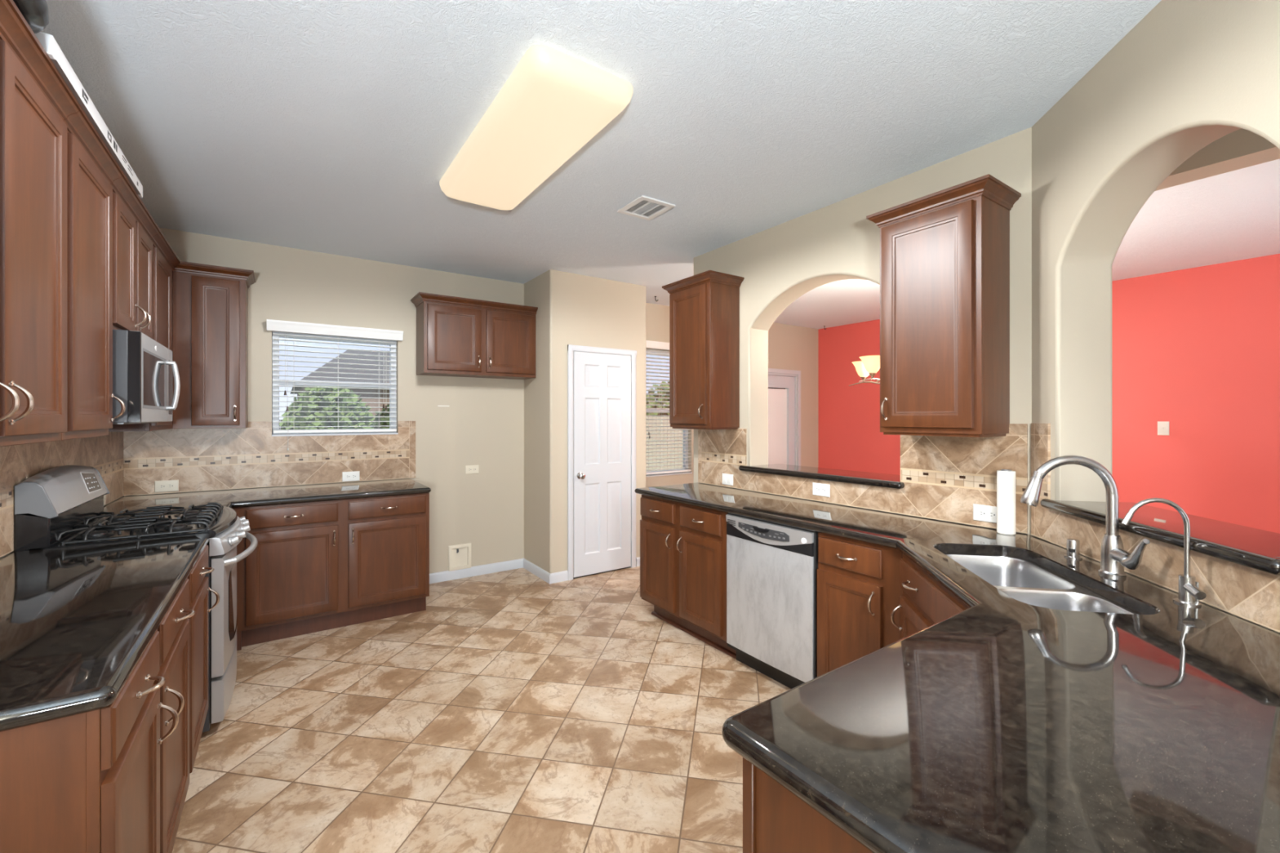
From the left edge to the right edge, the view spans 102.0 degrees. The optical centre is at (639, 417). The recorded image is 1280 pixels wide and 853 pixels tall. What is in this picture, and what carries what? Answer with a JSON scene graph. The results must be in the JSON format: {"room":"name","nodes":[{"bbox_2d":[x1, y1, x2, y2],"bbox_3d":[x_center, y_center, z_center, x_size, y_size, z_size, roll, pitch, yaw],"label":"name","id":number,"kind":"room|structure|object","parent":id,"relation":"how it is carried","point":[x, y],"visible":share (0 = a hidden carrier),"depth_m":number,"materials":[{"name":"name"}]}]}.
{"room":"kitchen","nodes":[
{"label":"kitchen","id":0,"kind":"room"},
{"bbox_2d":[0,497,121,558],"bbox_3d":[-0.848,0.077,-0.444,0.200,2.695,9.534,0,0,-35],"label":"wall","id":1,"kind":"structure","parent":0,"point":[121,497],"depth_m":2.00,"materials":[{"name":"beige tile"}]},
{"bbox_2d":[0,0,81,446],"bbox_3d":[-1.622,-0.459,1.153,0.341,1.062,1.002,0,0,-35],"label":"upper cabinet","id":2,"kind":"object","parent":1,"relation":"attached to","point":[36,100],"visible":1,"depth_m":1.40,"materials":[{"name":"brown wood"}]},
{"bbox_2d":[13,0,48,33],"bbox_3d":[-1.562,-1.048,1.105,0.332,0.115,0.585,0,0,-35],"label":"plastic bag","id":3,"kind":"object","parent":2,"relation":"on","point":[35,12],"visible":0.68,"depth_m":1.31,"materials":[{"name":"black"}]},
{"bbox_2d":[0,431,123,557],"bbox_3d":[-2.413,0.291,2.002,0.010,0.436,3.306,0,0,-35],"label":"backsplash","id":4,"kind":"structure","parent":1,"relation":"attached to","point":[18,463],"depth_m":2.30,"materials":[{"name":"tile"}]},
{"bbox_2d":[103,494,106,505],"bbox_3d":[-3.061,0.469,2.953,0.009,0.076,0.120,0,0,-35],"label":"wall outlet","id":5,"kind":"object","parent":4,"relation":"attached to","point":[104,495],"visible":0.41,"depth_m":2.98,"materials":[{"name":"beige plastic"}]},
{"bbox_2d":[61,107,125,439],"bbox_3d":[-2.062,-0.459,1.789,0.341,1.062,0.541,0,0,-35],"label":"upper cabinet","id":6,"kind":"object","parent":1,"relation":"attached to","point":[92,167],"visible":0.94,"depth_m":1.82,"materials":[{"name":"brown wood"}]},
{"bbox_2d":[34,31,142,197],"bbox_3d":[-2.036,-1.017,1.798,0.278,0.054,1.125,0,0,-35],"label":"carton","id":7,"kind":"object","parent":6,"relation":"on","point":[47,41],"visible":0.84,"depth_m":1.66,"materials":[{"name":"white"}]},
{"bbox_2d":[110,173,160,339],"bbox_3d":[-2.440,-0.674,2.335,0.341,0.632,0.783,0,0,-35],"label":"upper cabinet","id":8,"kind":"object","parent":1,"relation":"attached to","point":[134,227],"visible":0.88,"depth_m":2.33,"materials":[{"name":"brown wood"}]},
{"bbox_2d":[112,328,180,424],"bbox_3d":[-2.405,-0.163,2.360,0.424,0.383,0.777,0,0,-35],"label":"microwave","id":9,"kind":"object","parent":8,"relation":"attached to","point":[143,367],"visible":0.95,"depth_m":2.17,"materials":[{"name":"grey metal"}]},
{"bbox_2d":[108,231,180,431],"bbox_3d":[-2.869,-0.459,2.940,0.325,1.062,0.696,0,0,-35],"label":"upper cabinet","id":10,"kind":"object","parent":1,"relation":"attached to","point":[166,260],"visible":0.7,"depth_m":2.93,"materials":[{"name":"brown wood"}]},
{"bbox_2d":[122,227,817,573],"bbox_3d":[-0.443,0.077,5.488,7.620,2.695,0.160,0,0,-35],"label":"wall","id":11,"kind":"structure","parent":0,"point":[482,425],"depth_m":4.50,"materials":[{"name":"beige paint"}]},
{"bbox_2d":[172,261,255,428],"bbox_3d":[-2.976,-0.459,3.421,0.696,1.062,0.334,0,0,-35],"label":"upper cabinet","id":12,"kind":"object","parent":11,"relation":"attached to","point":[210,303],"visible":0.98,"depth_m":3.39,"materials":[{"name":"brown wood"}]},
{"bbox_2d":[123,421,415,496],"bbox_3d":[-2.628,0.270,3.872,1.783,0.480,0.010,0,0,-35],"label":"backsplash","id":13,"kind":"structure","parent":11,"relation":"attached to","point":[202,460],"depth_m":3.75,"materials":[{"name":"tile"}]},
{"bbox_2d":[154,480,178,492],"bbox_3d":[-3.177,0.461,3.481,0.120,0.076,0.009,0,0,-35],"label":"wall outlet","id":14,"kind":"object","parent":13,"relation":"attached to","point":[168,485],"visible":1,"depth_m":3.48,"materials":[{"name":"beige plastic"}]},
{"bbox_2d":[159,484,165,488],"bbox_3d":[-3.193,0.461,3.466,0.033,0.029,0.002,0,0,-35],"label":"socket","id":15,"kind":"object","parent":14,"relation":"attached to","point":[161,486],"depth_m":3.47,"materials":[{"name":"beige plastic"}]},
{"bbox_2d":[167,483,173,488],"bbox_3d":[-3.158,0.461,3.490,0.033,0.029,0.002,0,0,-35],"label":"socket","id":16,"kind":"object","parent":14,"relation":"attached to","point":[169,485],"depth_m":3.49,"materials":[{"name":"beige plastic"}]},
{"bbox_2d":[342,471,359,481],"bbox_3d":[-2.284,0.466,4.099,0.120,0.076,0.009,0,0,-35],"label":"wall outlet","id":17,"kind":"object","parent":13,"relation":"attached to","point":[355,475],"visible":1,"depth_m":4.09,"materials":[{"name":"white plastic"}]},
{"bbox_2d":[271,331,398,436],"bbox_3d":[-2.389,-0.255,4.103,0.855,0.792,0.122,0,0,-35],"label":"window","id":18,"kind":"structure","parent":11,"relation":"in","point":[393,411],"depth_m":4.07,"materials":[{"name":"white plastic"}]},
{"bbox_2d":[266,319,403,450],"bbox_3d":[-2.354,-0.231,4.052,0.913,0.955,0.121,0,0,-35],"label":"window blind","id":19,"kind":"object","parent":18,"relation":"attached to","point":[278,326],"visible":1,"depth_m":4.01,"materials":[{"name":"white plastic"}]},
{"bbox_2d":[448,542,471,571],"bbox_3d":[-1.592,1.234,4.587,0.194,0.220,0.024,0,0,-35],"label":"box","id":20,"kind":"object","parent":11,"relation":"attached to","point":[459,555],"visible":1,"depth_m":4.59,"materials":[{"name":"beige plastic"}]},
{"bbox_2d":[465,465,478,474],"bbox_3d":[-1.505,0.467,4.650,0.120,0.076,0.009,0,0,-35],"label":"wall outlet","id":21,"kind":"object","parent":11,"relation":"attached to","point":[469,469],"visible":1,"depth_m":4.64,"materials":[{"name":"beige plastic"}]},
{"bbox_2d":[410,292,537,379],"bbox_3d":[-1.419,-0.674,4.505,1.003,0.631,0.343,0,0,-35],"label":"upper cabinet","id":22,"kind":"object","parent":11,"relation":"attached to","point":[456,336],"visible":1,"depth_m":4.37,"materials":[{"name":"brown wood"}]},
{"bbox_2d":[429,558,523,583],"bbox_3d":[0.327,1.382,5.915,5.470,0.084,0.014,0,0,-35],"label":"baseboard","id":23,"kind":"structure","parent":11,"relation":"attached to","point":[442,576],"depth_m":4.66,"materials":[{"name":"white wood"}]},
{"bbox_2d":[645,349,692,477],"bbox_3d":[0.218,-0.052,5.908,0.887,1.427,0.122,0,0,-35],"label":"window","id":24,"kind":"structure","parent":11,"relation":"in","point":[647,352],"depth_m":6.03,"materials":[{"name":"white plastic"}]},
{"bbox_2d":[645,340,691,475],"bbox_3d":[0.254,-0.102,5.858,0.945,1.478,0.121,0,0,-35],"label":"window blind","id":25,"kind":"object","parent":24,"relation":"attached to","point":[649,344],"visible":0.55,"depth_m":5.87,"materials":[{"name":"white plastic"}]},
{"bbox_2d":[768,388,786,464],"bbox_3d":[1.767,0.392,6.965,0.625,1.558,0.007,0,0,-35],"label":"blind","id":26,"kind":"object","parent":11,"relation":"attached to","point":[777,397],"depth_m":7.03,"materials":[{"name":"white"}]},
{"bbox_2d":[768,368,800,466],"bbox_3d":[1.765,0.388,6.969,1.085,2.078,0.118,0,0,-35],"label":"door","id":27,"kind":"structure","parent":11,"relation":"in","point":[784,385],"depth_m":7.10,"materials":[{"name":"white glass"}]},
{"bbox_2d":[172,566,791,852],"bbox_3d":[2.203,1.484,1.667,7.620,0.120,9.534,0,0,-35],"label":"floor","id":28,"kind":"structure","parent":0,"point":[517,711],"depth_m":2.36,"materials":[{"name":"tile"}]},
{"bbox_2d":[0,577,195,852],"bbox_3d":[-1.521,0.988,1.257,0.626,0.872,1.018,0,0,-35],"label":"base cabinet","id":29,"kind":"object","parent":28,"relation":"on","point":[114,778],"visible":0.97,"depth_m":1.00,"materials":[{"name":"brown wood"}]},
{"bbox_2d":[0,533,210,732],"bbox_3d":[-1.692,0.530,1.472,0.590,0.040,1.613,0,0,-35],"label":"countertop","id":30,"kind":"structure","parent":29,"relation":"on","point":[76,622],"depth_m":1.32,"materials":[{"name":"stone"}]},
{"bbox_2d":[14,465,257,732],"bbox_3d":[-2.301,0.821,2.500,0.737,1.206,0.756,0,0,-35],"label":"gas range","id":31,"kind":"object","parent":28,"relation":"on","point":[60,506],"visible":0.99,"depth_m":2.32,"materials":[{"name":"grey metal"}]},
{"bbox_2d":[28,506,237,551],"bbox_3d":[-2.321,0.520,2.486,0.614,0.037,0.756,0,0,-35],"label":"cooktop","id":32,"kind":"object","parent":31,"relation":"in","point":[221,522],"depth_m":2.34,"materials":[{"name":"black metal"}]},
{"bbox_2d":[186,544,219,773],"bbox_3d":[-1.971,0.988,1.908,0.626,0.872,0.562,0,0,-35],"label":"base cabinet","id":33,"kind":"object","parent":28,"relation":"on","point":[199,588],"visible":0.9,"depth_m":2.06,"materials":[{"name":"brown wood"}]},
{"bbox_2d":[231,493,429,650],"bbox_3d":[-2.432,0.988,3.553,1.741,0.872,0.733,0,0,-35],"label":"base cabinet","id":34,"kind":"object","parent":28,"relation":"on","point":[315,566],"visible":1,"depth_m":3.43,"materials":[{"name":"brown wood"}]},
{"bbox_2d":[103,478,431,514],"bbox_3d":[-2.379,0.530,3.481,1.746,0.040,0.932,0,0,-35],"label":"countertop","id":35,"kind":"structure","parent":34,"relation":"on","point":[261,496],"depth_m":3.42,"materials":[{"name":"stone"}]},
{"bbox_2d":[640,494,736,658],"bbox_3d":[0.467,0.988,3.521,0.620,0.872,0.885,0,0,-35],"label":"base cabinet","id":36,"kind":"object","parent":28,"relation":"on","point":[683,546],"visible":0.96,"depth_m":3.31,"materials":[{"name":"brown wood"}]},
{"bbox_2d":[635,482,1279,852],"bbox_3d":[0.510,0.530,2.163,2.096,0.040,3.220,0,0,-35],"label":"countertop","id":37,"kind":"structure","parent":36,"relation":"on","point":[1003,723],"depth_m":0.87,"materials":[{"name":"stone"}]},
{"bbox_2d":[996,469,1015,534],"bbox_3d":[1.617,0.371,2.289,0.069,0.279,0.069,0,0,-35],"label":"paper towel roll","id":38,"kind":"object","parent":37,"relation":"on","point":[1006,478],"visible":1,"depth_m":2.26,"materials":[{"name":"white paper"}]},
{"bbox_2d":[943,553,1139,614],"bbox_3d":[1.274,0.651,1.722,0.370,0.198,0.765,0,0,10],"label":"sink","id":39,"kind":"object","parent":37,"relation":"in","point":[1024,580],"visible":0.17,"depth_m":1.81,"materials":[{"name":"silver metal"}]},
{"bbox_2d":[1063,538,1082,559],"bbox_3d":[1.580,0.478,1.891,0.054,0.065,0.052,0,0,-35],"label":"air gap","id":40,"kind":"object","parent":37,"relation":"on","point":[1073,544],"visible":1,"depth_m":1.88,"materials":[{"name":"silver metal"}]},
{"bbox_2d":[1020,455,1150,577],"bbox_3d":[1.437,0.317,1.696,0.312,0.386,0.167,0,0,37],"label":"faucet","id":41,"kind":"object","parent":37,"relation":"on","point":[1113,557],"visible":1,"depth_m":1.68,"materials":[{"name":"silver metal"}]},
{"bbox_2d":[1121,497,1206,606],"bbox_3d":[1.444,0.367,1.442,0.176,0.287,0.081,0,0,29],"label":"filter faucet","id":42,"kind":"object","parent":37,"relation":"on","point":[1189,593],"visible":1,"depth_m":1.42,"materials":[{"name":"silver metal"}]},
{"bbox_2d":[725,512,817,688],"bbox_3d":[0.895,0.989,2.906,0.580,0.871,0.609,0,0,-35],"label":"dishwasher","id":43,"kind":"object","parent":28,"relation":"on","point":[771,567],"visible":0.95,"depth_m":2.71,"materials":[{"name":"grey metal"}]},
{"bbox_2d":[742,757,872,852],"bbox_3d":[0.693,0.988,0.852,0.850,0.872,0.612,0,0,-35],"label":"base cabinet","id":44,"kind":"object","parent":28,"relation":"on","point":[775,820],"visible":0.02,"depth_m":0.80,"materials":[{"name":"brown wood"}]},
{"bbox_2d":[817,532,902,677],"bbox_3d":[1.190,0.988,2.476,0.620,0.872,0.432,0,0,-35],"label":"base cabinet","id":45,"kind":"object","parent":28,"relation":"on","point":[859,589],"visible":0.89,"depth_m":2.34,"materials":[{"name":"brown wood"}]},
{"bbox_2d":[890,553,970,639],"bbox_3d":[1.239,0.988,1.758,0.552,0.872,0.735,0,0,10],"label":"base cabinet","id":46,"kind":"object","parent":28,"relation":"on","point":[924,602],"visible":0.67,"depth_m":1.91,"materials":[{"name":"brown wood"}]},
{"bbox_2d":[524,269,645,577],"bbox_3d":[-0.519,0.077,4.981,1.017,2.695,0.588,0,0,-35],"label":"wall","id":47,"kind":"structure","parent":0,"point":[574,308],"depth_m":4.63,"materials":[{"name":"beige paint"}]},
{"bbox_2d":[523,558,551,583],"bbox_3d":[-0.939,1.382,4.682,0.014,0.084,0.602,0,0,-35],"label":"baseboard","id":48,"kind":"structure","parent":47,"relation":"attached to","point":[534,569],"depth_m":4.64,"materials":[{"name":"white wood"}]},
{"bbox_2d":[551,556,639,583],"bbox_3d":[-0.348,1.382,4.734,1.017,0.084,0.014,0,0,-35],"label":"baseboard","id":49,"kind":"structure","parent":47,"relation":"attached to","point":[556,577],"depth_m":4.50,"materials":[{"name":"white wood"}]},
{"bbox_2d":[567,344,636,580],"bbox_3d":[-0.316,0.394,4.716,0.722,2.060,0.077,0,0,-35],"label":"door","id":50,"kind":"structure","parent":47,"relation":"in","point":[605,380],"depth_m":4.71,"materials":[{"name":"white wood"}]},
{"bbox_2d":[40,0,1279,328],"bbox_3d":[2.203,-1.331,1.667,7.620,0.120,9.534,0,0,-35],"label":"ceiling","id":51,"kind":"structure","parent":0,"point":[329,126],"depth_m":2.18,"materials":[{"name":"white paint"}]},
{"bbox_2d":[439,44,632,209],"bbox_3d":[-0.547,-1.221,2.374,0.422,0.098,1.303,0,0,-35],"label":"ceiling light","id":52,"kind":"object","parent":51,"relation":"attached to","point":[553,102],"visible":1,"depth_m":2.10,"materials":[{"name":"beige plastic"}]},
{"bbox_2d":[617,195,675,220],"bbox_3d":[0.036,-1.266,3.142,0.250,0.010,0.274,0,0,-35],"label":"ceiling vent","id":53,"kind":"object","parent":51,"relation":"in","point":[645,207],"visible":1,"depth_m":3.13,"materials":[{"name":"white metal"}]},
{"bbox_2d":[848,355,879,386],"bbox_3d":[2.019,-0.721,4.038,0.855,1.100,0.836,0,0,-35],"label":"chandelier","id":54,"kind":"object","parent":51,"relation":"hanging from","point":[868,365],"visible":0.38,"depth_m":3.89,"materials":[{"name":"beige glass"}]},
{"bbox_2d":[693,127,1031,535],"bbox_3d":[1.150,0.077,3.259,0.200,2.695,2.270,0,0,-35],"label":"wall","id":55,"kind":"structure","parent":0,"point":[779,264],"depth_m":3.05,"materials":[{"name":"beige paint"}]},
{"bbox_2d":[662,270,744,429],"bbox_3d":[0.445,-0.454,3.796,0.343,1.076,0.533,0,0,-35],"label":"upper cabinet","id":56,"kind":"object","parent":55,"relation":"attached to","point":[704,306],"visible":1,"depth_m":3.65,"materials":[{"name":"brown wood"}]},
{"bbox_2d":[738,463,904,488],"bbox_3d":[1.167,0.357,3.278,0.350,0.038,1.168,0,0,-35],"label":"ledge","id":57,"kind":"object","parent":55,"relation":"attached to","point":[875,479],"visible":0.92,"depth_m":3.14,"materials":[{"name":"stone"}]},
{"bbox_2d":[697,423,1027,533],"bbox_3d":[1.081,0.269,3.173,0.010,0.482,2.180,0,0,-35],"label":"backsplash","id":58,"kind":"structure","parent":55,"relation":"attached to","point":[943,477],"depth_m":2.63,"materials":[{"name":"tile"}]},
{"bbox_2d":[722,473,733,485],"bbox_3d":[0.638,0.454,3.795,0.010,0.080,0.110,0,0,-35],"label":"wall switch","id":59,"kind":"object","parent":58,"relation":"attached to","point":[727,479],"visible":1,"depth_m":3.78,"materials":[{"name":"white plastic"}]},
{"bbox_2d":[812,482,830,497],"bbox_3d":[1.094,0.438,3.138,0.009,0.076,0.120,0,0,-35],"label":"wall outlet","id":60,"kind":"object","parent":58,"relation":"attached to","point":[818,489],"visible":1,"depth_m":3.13,"materials":[{"name":"white plastic"}]},
{"bbox_2d":[821,487,826,493],"bbox_3d":[1.104,0.438,3.119,0.002,0.029,0.033,0,0,-35],"label":"socket","id":61,"kind":"object","parent":60,"relation":"attached to","point":[823,489],"depth_m":3.12,"materials":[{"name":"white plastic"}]},
{"bbox_2d":[973,503,996,523],"bbox_3d":[1.607,0.446,2.397,0.009,0.076,0.124,0,0,-35],"label":"wall outlet","id":62,"kind":"object","parent":58,"relation":"attached to","point":[987,513],"visible":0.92,"depth_m":2.40,"materials":[{"name":"white plastic"}]},
{"bbox_2d":[977,510,986,516],"bbox_3d":[1.593,0.446,2.413,0.002,0.029,0.033,0,0,-35],"label":"socket","id":63,"kind":"object","parent":62,"relation":"attached to","point":[980,513],"depth_m":2.41,"materials":[{"name":"white plastic"}]},
{"bbox_2d":[988,511,996,518],"bbox_3d":[1.617,0.446,2.378,0.002,0.029,0.033,0,0,-35],"label":"socket","id":64,"kind":"object","parent":62,"relation":"attached to","point":[992,514],"depth_m":2.38,"materials":[{"name":"white plastic"}]},
{"bbox_2d":[866,173,1021,437],"bbox_3d":[1.396,-0.454,2.422,0.343,1.076,0.538,0,0,-35],"label":"upper cabinet","id":65,"kind":"object","parent":55,"relation":"attached to","point":[944,254],"visible":1,"depth_m":2.30,"materials":[{"name":"brown wood"}]},
{"bbox_2d":[817,253,1279,533],"bbox_3d":[5.253,0.077,3.779,0.200,2.695,9.534,0,0,-35],"label":"wall","id":66,"kind":"structure","parent":0,"point":[1197,350],"depth_m":4.46,"materials":[{"name":"paint"}]},
{"bbox_2d":[1157,421,1168,435],"bbox_3d":[4.589,0.096,4.548,0.016,0.120,0.074,0,0,-35],"label":"light switch","id":67,"kind":"object","parent":66,"relation":"attached to","point":[1162,426],"visible":1,"depth_m":4.55,"materials":[{"name":"white plastic"}]},
{"bbox_2d":[1031,0,1279,634],"bbox_3d":[1.663,0.077,1.431,0.200,2.695,1.833,0,0,10],"label":"wall","id":68,"kind":"structure","parent":0,"point":[1190,74],"depth_m":1.90,"materials":[{"name":"beige paint"}]},
{"bbox_2d":[1031,422,1279,632],"bbox_3d":[1.556,0.267,1.427,0.010,0.484,1.686,0,0,10],"label":"backsplash","id":69,"kind":"structure","parent":68,"relation":"attached to","point":[1253,595],"depth_m":1.54,"materials":[{"name":"tile"}]},
{"bbox_2d":[1040,498,1279,575],"bbox_3d":[1.714,0.351,1.642,0.316,0.038,0.950,0,0,10],"label":"ledge","id":70,"kind":"object","parent":68,"relation":"attached to","point":[1259,549],"visible":0.96,"depth_m":1.53,"materials":[{"name":"stone"}]},
{"bbox_2d":[1155,128,1279,191],"bbox_3d":[3.134,-1.117,0.722,0.145,0.307,3.620,0,0,-35],"label":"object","id":71,"kind":"structure","parent":68,"relation":"attached to","point":[1240,148],"depth_m":1.96,"materials":[{"name":"beige paint"}]},
{"label":"outside","id":72,"kind":"structure","parent":0,"visible":0},
{"bbox_3d":[-20.136,1.849,37.872,90.000,0.150,74.800,0,0,-35],"label":"lawn","id":73,"kind":"structure","parent":72,"visible":0},
{"bbox_2d":[279,386,377,430],"bbox_3d":[-8.986,0.417,15.039,2.482,2.899,2.384,0,0,-35],"label":"tree","id":74,"kind":"object","parent":73,"relation":"on","point":[291,424],"visible":0.38,"depth_m":14.46,"materials":[{"name":"green plant"}]},
{"bbox_2d":[289,349,389,428],"bbox_3d":[-13.274,-1.201,34.900,16.900,5.950,12.500,0,0,-35],"label":"house","id":75,"kind":"structure","parent":73,"relation":"on","point":[354,352],"depth_m":27.61,"materials":[{"name":"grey brick"}]},
{"bbox_2d":[372,404,389,428],"bbox_3d":[-7.971,0.625,17.588,2.251,2.662,2.250,0,0,-35],"label":"tree","id":76,"kind":"object","parent":73,"relation":"on","point":[382,424],"visible":0.03,"depth_m":16.94,"materials":[{"name":"green plant"}]},
{"bbox_2d":[645,381,669,415],"bbox_3d":[2.155,-0.174,33.054,4.712,4.829,4.663,0,0,-35],"label":"tree","id":77,"kind":"object","parent":73,"relation":"on","point":[661,385],"visible":0.08,"depth_m":32.12,"materials":[{"name":"green plant"}]},
{"bbox_2d":[645,416,683,471],"bbox_3d":[5.401,0.849,19.501,19.180,1.850,0.120,0,0,-35],"label":"fence","id":78,"kind":"object","parent":73,"relation":"on","point":[674,456],"visible":0.06,"depth_m":16.30,"materials":[{"name":"beige wood"}]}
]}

